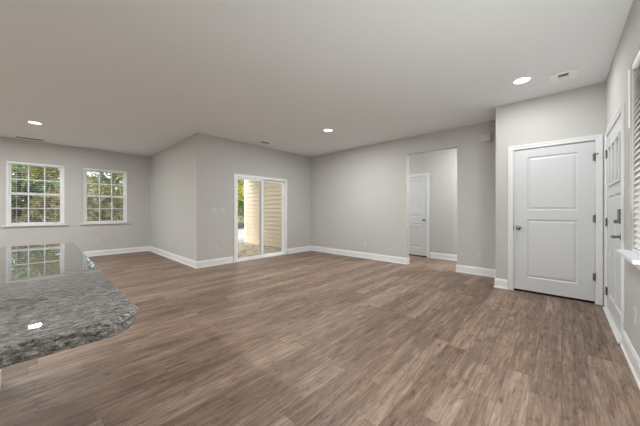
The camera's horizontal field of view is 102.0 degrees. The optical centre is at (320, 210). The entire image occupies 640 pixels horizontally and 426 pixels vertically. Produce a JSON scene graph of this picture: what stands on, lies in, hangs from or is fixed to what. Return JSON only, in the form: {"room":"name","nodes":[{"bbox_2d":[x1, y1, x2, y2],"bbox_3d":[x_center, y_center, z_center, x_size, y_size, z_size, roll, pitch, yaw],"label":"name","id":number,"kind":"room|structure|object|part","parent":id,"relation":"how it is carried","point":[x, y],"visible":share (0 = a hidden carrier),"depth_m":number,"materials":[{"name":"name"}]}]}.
{"room":"empty living room","nodes":[
{"label":"empty living room","id":0,"kind":"room"},
{"bbox_2d":[0,137,149,251],"bbox_3d":[-6.922,-0.165,5.526,0.150,2.830,5.870,0,0,43],"label":"wall","id":1,"kind":"structure","parent":0,"point":[136,233],"depth_m":6.42,"materials":[{"name":"grey paint"}]},
{"bbox_2d":[2,163,66,226],"bbox_3d":[-6.505,-0.369,5.938,0.200,1.422,1.000,0,0,43],"label":"window","id":2,"kind":"structure","parent":1,"relation":"in","point":[9,193],"depth_m":5.87,"materials":[{"name":"white plastic"}]},
{"bbox_3d":[-6.459,0.329,5.895,0.075,0.026,1.000,0,0,43],"label":"sill","id":3,"kind":"part","parent":2,"relation":"part of","materials":[{"name":"white paint"}]},
{"bbox_2d":[6,161,63,224],"bbox_3d":[-6.475,-0.382,5.910,0.060,1.392,0.884,0,0,43],"label":"window blinds","id":4,"kind":"object","parent":2,"relation":"attached to","point":[10,162],"visible":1,"depth_m":5.87,"materials":[{"name":"white plastic"}]},
{"bbox_3d":[-6.483,0.306,5.917,0.035,0.016,0.876,0,0,43],"label":"rail","id":5,"kind":"part","parent":4,"relation":"part of","materials":[{"name":"white plastic"}]},
{"bbox_3d":[-6.534,-0.704,5.965,0.030,0.704,0.820,0,0,43],"label":"sash","id":6,"kind":"part","parent":2,"relation":"part of","materials":[{"name":"white plastic"}]},
{"bbox_3d":[-6.511,-0.056,5.943,0.030,0.704,0.820,0,0,43],"label":"sash","id":7,"kind":"part","parent":2,"relation":"part of","materials":[{"name":"white plastic"}]},
{"bbox_2d":[80,170,129,224],"bbox_3d":[-5.668,-0.369,6.838,0.200,1.422,1.000,0,0,43],"label":"window","id":8,"kind":"structure","parent":1,"relation":"in","point":[85,222],"depth_m":6.83,"materials":[{"name":"white plastic"}]},
{"bbox_2d":[83,168,126,222],"bbox_3d":[-5.638,-0.382,6.811,0.060,1.392,0.884,0,0,43],"label":"window blinds","id":9,"kind":"object","parent":8,"relation":"attached to","point":[86,169],"visible":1,"depth_m":6.77,"materials":[{"name":"white plastic"}]},
{"bbox_3d":[-5.622,0.329,6.796,0.075,0.026,1.000,0,0,43],"label":"sill","id":10,"kind":"part","parent":8,"relation":"part of","materials":[{"name":"white paint"}]},
{"bbox_3d":[-5.697,-0.704,6.866,0.030,0.704,0.820,0,0,43],"label":"sash","id":11,"kind":"part","parent":8,"relation":"part of","materials":[{"name":"white plastic"}]},
{"bbox_3d":[-5.673,-0.056,6.844,0.030,0.704,0.820,0,0,43],"label":"sash","id":12,"kind":"part","parent":8,"relation":"part of","materials":[{"name":"white plastic"}]},
{"bbox_2d":[83,246,148,256],"bbox_3d":[-6.906,1.090,5.416,0.024,0.140,5.730,0,0,43],"label":"baseboard","id":13,"kind":"structure","parent":1,"relation":"attached to","point":[145,248],"depth_m":6.94,"materials":[{"name":"white paint"}]},
{"bbox_2d":[150,134,193,259],"bbox_3d":[-3.728,-0.165,6.469,3.244,2.830,0.140,0,0,43],"label":"wall","id":14,"kind":"structure","parent":0,"point":[172,167],"depth_m":6.21,"materials":[{"name":"grey paint"}]},
{"bbox_2d":[149,246,196,267],"bbox_3d":[-3.729,1.090,6.358,3.393,0.140,0.024,0,0,43],"label":"baseboard","id":15,"kind":"structure","parent":14,"relation":"attached to","point":[183,260],"depth_m":6.06,"materials":[{"name":"white paint"}]},
{"bbox_2d":[194,133,310,261],"bbox_3d":[-1.437,-0.160,6.460,0.125,2.840,3.247,0,0,43],"label":"wall","id":16,"kind":"structure","parent":0,"point":[216,159],"depth_m":5.72,"materials":[{"name":"grey paint"}]},
{"bbox_2d":[196,256,233,268],"bbox_3d":[-2.228,1.090,5.499,0.024,0.140,0.809,0,0,43],"label":"baseboard","id":17,"kind":"structure","parent":16,"relation":"attached to","point":[220,261],"depth_m":5.47,"materials":[{"name":"white paint"}]},
{"bbox_2d":[220,208,224,213],"bbox_3d":[-2.124,0.005,5.622,0.008,0.116,0.118,0,0,43],"label":"light switch","id":18,"kind":"object","parent":16,"relation":"attached to","point":[222,210],"visible":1,"depth_m":5.62,"materials":[{"name":"grey plastic"}]},
{"bbox_2d":[234,173,286,262],"bbox_3d":[-1.468,0.160,6.414,0.141,2.001,1.539,0,0,43],"label":"door","id":19,"kind":"structure","parent":16,"relation":"in","point":[283,182],"depth_m":6.40,"materials":[{"name":"white plastic"}]},
{"bbox_3d":[-1.677,0.177,6.150,0.035,1.903,0.744,0,0,43],"label":"sliding panel","id":20,"kind":"part","parent":19,"relation":"part of","materials":[{"name":"glass"}]},
{"bbox_3d":[-1.254,0.177,6.672,0.035,1.903,0.746,0,0,43],"label":"sliding panel","id":21,"kind":"part","parent":19,"relation":"part of","materials":[{"name":"glass"}]},
{"bbox_2d":[287,246,310,253],"bbox_3d":[-0.581,1.090,7.271,0.024,0.140,0.895,0,0,43],"label":"baseboard","id":22,"kind":"structure","parent":16,"relation":"attached to","point":[305,248],"depth_m":7.24,"materials":[{"name":"white paint"}]},
{"bbox_2d":[246,180,280,247],"bbox_3d":[-1.621,-0.160,9.091,3.727,2.840,0.030,0,0,43],"label":"wall","id":23,"kind":"structure","parent":0,"point":[272,191],"depth_m":9.43,"materials":[{"name":"beige plastic"}]},
{"bbox_2d":[244,180,245,241],"bbox_3d":[-3.012,-0.160,10.408,0.105,2.840,0.055,0,0,43],"label":"trim","id":24,"kind":"structure","parent":23,"relation":"attached to","point":[244,180],"depth_m":10.39,"materials":[{"name":"white plastic"}]},
{"bbox_2d":[0,0,632,156],"bbox_3d":[-1.398,-1.650,3.348,11.394,0.140,10.500,0,0,43],"label":"ceiling","id":25,"kind":"structure","parent":0,"point":[137,77],"depth_m":2.82,"materials":[{"name":"white paint"}]},
{"bbox_2d":[15,136,44,141],"bbox_3d":[-6.356,-1.574,5.676,0.160,0.012,0.440,0,0,43],"label":"ceiling vent","id":26,"kind":"object","parent":25,"relation":"in","point":[15,136],"visible":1,"depth_m":5.66,"materials":[{"name":"white metal"}]},
{"bbox_2d":[27,121,42,124],"bbox_3d":[-5.109,-1.575,4.635,0.196,0.013,0.196,0,0,43],"label":"recessed light","id":27,"kind":"object","parent":25,"relation":"in","point":[32,122],"visible":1,"depth_m":4.61,"materials":[{"name":"white plastic"}]},
{"bbox_2d":[512,76,531,83],"bbox_3d":[2.432,-1.575,3.130,0.196,0.013,0.196,0,0,43],"label":"recessed light","id":28,"kind":"object","parent":25,"relation":"in","point":[524,79],"visible":1,"depth_m":3.13,"materials":[{"name":"white plastic"}]},
{"bbox_2d":[549,68,577,83],"bbox_3d":[2.836,-1.574,3.029,0.235,0.012,0.260,0,0,43],"label":"ceiling vent","id":29,"kind":"object","parent":25,"relation":"in","point":[572,73],"visible":1,"depth_m":3.02,"materials":[{"name":"white metal"}]},
{"bbox_2d":[0,251,639,425],"bbox_3d":[-2.016,1.205,3.922,9.341,0.090,10.400,0,0,43],"label":"floor","id":30,"kind":"structure","parent":0,"point":[307,338],"depth_m":2.06,"materials":[{"name":"brown wood"}]},
{"bbox_3d":[-1.748,0.723,0.902,1.700,0.873,0.691,0,0,43],"label":"kitchen island","id":31,"kind":"object","parent":30,"relation":"on","visible":0},
{"bbox_2d":[0,243,138,368],"bbox_3d":[-1.563,0.267,0.898,2.050,0.041,1.162,0,0,43],"label":"island countertop","id":32,"kind":"structure","parent":31,"relation":"on","point":[54,299],"depth_m":0.69,"materials":[{"name":"grey stone"}]},
{"bbox_2d":[311,120,495,268],"bbox_3d":[1.465,-0.160,6.065,4.913,2.840,0.125,0,0,43],"label":"wall","id":33,"kind":"structure","parent":0,"point":[359,195],"depth_m":5.84,"materials":[{"name":"grey paint"}]},
{"bbox_2d":[311,246,406,264],"bbox_3d":[0.788,1.090,6.593,2.953,0.140,0.024,0,0,43],"label":"baseboard","id":34,"kind":"structure","parent":33,"relation":"attached to","point":[386,258],"depth_m":6.37,"materials":[{"name":"white paint"}]},
{"bbox_2d":[455,265,495,277],"bbox_3d":[2.843,1.090,4.683,0.748,0.140,0.024,0,0,43],"label":"baseboard","id":35,"kind":"structure","parent":33,"relation":"attached to","point":[480,271],"depth_m":4.70,"materials":[{"name":"white paint"}]},
{"bbox_2d":[481,133,491,142],"bbox_3d":[2.931,-1.295,4.586,0.160,0.154,0.045,0,0,43],"label":"door chime","id":36,"kind":"object","parent":33,"relation":"attached to","point":[487,137],"visible":1,"depth_m":4.57,"materials":[{"name":"grey plastic"}]},
{"bbox_2d":[409,148,456,257],"bbox_3d":[2.325,-0.160,6.849,4.720,2.840,0.125,0,0,43],"label":"wall","id":37,"kind":"structure","parent":0,"point":[441,166],"depth_m":6.22,"materials":[{"name":"grey paint"}]},
{"bbox_2d":[409,176,426,256],"bbox_3d":[2.391,0.142,6.744,0.760,2.035,0.190,0,0,43],"label":"door","id":38,"kind":"structure","parent":37,"relation":"in","point":[417,185],"depth_m":6.61,"materials":[{"name":"white paint"}]},
{"bbox_2d":[409,173,428,257],"bbox_3d":[2.364,0.112,6.715,0.884,2.097,0.018,0,0,43],"label":"trim","id":39,"kind":"structure","parent":37,"relation":"attached to","point":[424,174],"depth_m":6.44,"materials":[{"name":"white paint"}]},
{"bbox_2d":[430,252,456,260],"bbox_3d":[3.349,1.090,5.795,1.785,0.140,0.024,0,0,43],"label":"baseboard","id":40,"kind":"structure","parent":37,"relation":"attached to","point":[451,257],"depth_m":6.18,"materials":[{"name":"white paint"}]},
{"bbox_2d":[496,82,604,304],"bbox_3d":[3.113,-0.160,3.597,1.126,2.840,0.115,0,0,43],"label":"wall","id":41,"kind":"structure","parent":0,"point":[578,112],"depth_m":3.61,"materials":[{"name":"grey paint"}]},
{"bbox_2d":[494,278,507,289],"bbox_3d":[2.699,1.090,3.886,0.174,0.140,0.024,0,0,43],"label":"baseboard","id":42,"kind":"structure","parent":41,"relation":"attached to","point":[498,283],"depth_m":3.88,"materials":[{"name":"white paint"}]},
{"bbox_2d":[508,134,602,304],"bbox_3d":[3.116,0.109,3.502,0.948,2.102,0.018,0,0,43],"label":"trim","id":43,"kind":"structure","parent":41,"relation":"attached to","point":[599,138],"depth_m":3.21,"materials":[{"name":"white paint"}]},
{"bbox_2d":[513,140,598,303],"bbox_3d":[3.147,0.140,3.521,0.852,2.040,0.180,0,0,43],"label":"door","id":44,"kind":"structure","parent":41,"relation":"in","point":[555,217],"depth_m":3.48,"materials":[{"name":"white paint"}]},
{"bbox_2d":[605,0,639,358],"bbox_3d":[0.987,-0.160,0.380,0.140,2.840,9.100,0,0,43],"label":"wall","id":45,"kind":"structure","parent":0,"point":[616,84],"depth_m":2.05,"materials":[{"name":"grey paint"}]},
{"bbox_2d":[603,115,620,343],"bbox_3d":[3.027,0.143,2.627,0.191,2.034,1.130,0,0,43],"label":"door","id":46,"kind":"structure","parent":45,"relation":"in","point":[613,152],"depth_m":2.64,"materials":[{"name":"white paint"}]},
{"bbox_3d":[3.183,-0.500,2.850,0.014,0.454,0.254,0,0,43],"label":"lite frame","id":47,"kind":"part","parent":46,"relation":"part of","materials":[{"name":"white paint"}]},
{"bbox_3d":[3.008,-0.500,2.662,0.014,0.454,0.254,0,0,43],"label":"lite frame","id":48,"kind":"part","parent":46,"relation":"part of","materials":[{"name":"white paint"}]},
{"bbox_3d":[2.704,0.235,2.373,0.063,0.064,0.132,0,0,43],"label":"lever handle","id":49,"kind":"part","parent":46,"relation":"part of","materials":[{"name":"grey metal"}]},
{"bbox_3d":[2.833,-0.500,2.473,0.014,0.454,0.254,0,0,43],"label":"lite frame","id":50,"kind":"part","parent":46,"relation":"part of","materials":[{"name":"white paint"}]},
{"bbox_2d":[604,102,623,343],"bbox_3d":[2.995,0.116,2.657,0.018,2.088,1.198,0,0,43],"label":"trim","id":51,"kind":"structure","parent":45,"relation":"attached to","point":[620,110],"depth_m":2.22,"materials":[{"name":"white paint"}]},
{"bbox_2d":[616,249,639,269],"bbox_3d":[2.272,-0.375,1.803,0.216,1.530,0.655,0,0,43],"label":"window sill","id":52,"kind":"structure","parent":45,"relation":"in","point":[632,257],"depth_m":1.80,"materials":[{"name":"white plastic"}]},
{"bbox_2d":[620,330,639,389],"bbox_3d":[0.206,1.090,-0.339,0.024,0.140,6.984,0,0,43],"label":"baseboard","id":53,"kind":"structure","parent":45,"relation":"attached to","point":[630,354],"depth_m":1.92,"materials":[{"name":"white paint"}]},
{"bbox_2d":[628,49,639,253],"bbox_3d":[2.255,-0.414,1.819,0.068,1.447,0.519,0,0,43],"label":"window blinds","id":54,"kind":"object","parent":45,"relation":"attached to","point":[636,64],"visible":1,"depth_m":1.96,"materials":[{"name":"white plastic"}]},
{"bbox_2d":[633,306,636,324],"bbox_3d":[2.280,0.760,1.881,0.008,0.116,0.072,0,0,43],"label":"wall outlet","id":55,"kind":"object","parent":45,"relation":"attached to","point":[634,308],"visible":1,"depth_m":1.87,"materials":[{"name":"grey plastic"}]},
{"label":"outside","id":56,"kind":"structure","parent":0,"visible":0},
{"bbox_2d":[48,216,243,228],"bbox_3d":[-21.831,1.420,27.119,51.093,0.120,90.000,0,0,43],"label":"ground","id":57,"kind":"structure","parent":56,"point":[241,225],"depth_m":27.84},
{"bbox_2d":[11,165,26,177],"bbox_3d":[-12.817,-2.251,8.580,4.299,7.569,3.648,0,0,5],"label":"leafy tree","id":58,"kind":"object","parent":57,"relation":"on","point":[14,170],"visible":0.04,"depth_m":9.79,"materials":[{"name":"green plant"}]},
{"bbox_2d":[11,164,59,220],"bbox_3d":[-10.907,-2.011,8.966,2.694,6.765,3.561,0,0,-35],"label":"leafy tree","id":59,"kind":"object","parent":57,"relation":"on","point":[23,188],"visible":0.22,"depth_m":9.49,"materials":[{"name":"green plant"}]},
{"bbox_2d":[12,168,90,216],"bbox_3d":[-15.693,-3.230,15.492,4.286,9.202,5.066,0,0,-21],"label":"leafy tree","id":60,"kind":"object","parent":57,"relation":"on","point":[58,168],"visible":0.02,"depth_m":14.83,"materials":[{"name":"green plant"}]},
{"bbox_2d":[11,166,110,221],"bbox_3d":[-11.717,-2.730,11.765,3.651,8.190,3.653,0,0,43],"label":"leafy tree","id":61,"kind":"object","parent":57,"relation":"on","point":[48,171],"visible":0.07,"depth_m":11.38,"materials":[{"name":"green plant"}]},
{"bbox_2d":[11,185,122,222],"bbox_3d":[-10.397,0.162,7.757,2.824,2.592,11.387,0,0,43],"label":"undergrowth","id":62,"kind":"object","parent":57,"relation":"on","point":[39,212],"visible":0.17,"depth_m":8.93,"materials":[{"name":"green plant"}]},
{"bbox_2d":[51,171,122,220],"bbox_3d":[-9.627,-1.982,11.306,3.210,6.700,3.504,0,0,43],"label":"leafy tree","id":63,"kind":"object","parent":57,"relation":"on","point":[102,191],"visible":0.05,"depth_m":11.07,"materials":[{"name":"green plant"}]},
{"bbox_2d":[88,173,122,213],"bbox_3d":[-9.570,-2.554,12.805,3.870,7.843,3.242,0,0,-16],"label":"leafy tree","id":64,"kind":"object","parent":57,"relation":"on","point":[119,184],"visible":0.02,"depth_m":12.49,"materials":[{"name":"green plant"}]},
{"bbox_2d":[90,173,120,219],"bbox_3d":[-13.423,-3.976,17.192,5.217,10.692,5.523,0,0,43],"label":"leafy tree","id":65,"kind":"object","parent":57,"relation":"on","point":[110,173],"visible":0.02,"depth_m":16.84,"materials":[{"name":"green plant"}]},
{"bbox_2d":[238,180,243,217],"bbox_3d":[-5.495,-2.601,21.008,4.053,7.943,4.376,0,0,43],"label":"leafy tree","id":66,"kind":"object","parent":57,"relation":"on","point":[242,182],"visible":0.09,"depth_m":19.86,"materials":[{"name":"green plant"}]},
{"bbox_2d":[238,179,243,214],"bbox_3d":[-6.873,-2.447,20.978,3.633,7.638,3.454,0,0,43],"label":"leafy tree","id":67,"kind":"object","parent":57,"relation":"on","point":[240,204],"visible":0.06,"depth_m":20.32,"materials":[{"name":"green plant"}]},
{"bbox_2d":[238,229,244,243],"bbox_3d":[-3.176,1.345,16.264,7.600,0.030,12.500,0,0,43],"label":"path","id":68,"kind":"structure","parent":57,"relation":"on","point":[240,231],"depth_m":13.43,"materials":[{"name":"white concrete"}]},
{"bbox_2d":[238,243,280,257],"bbox_3d":[-2.618,1.320,7.806,3.437,0.120,3.330,0,0,43],"label":"floor","id":69,"kind":"structure","parent":57,"relation":"on","point":[253,251],"depth_m":8.23,"materials":[{"name":"concrete"}]}
]}

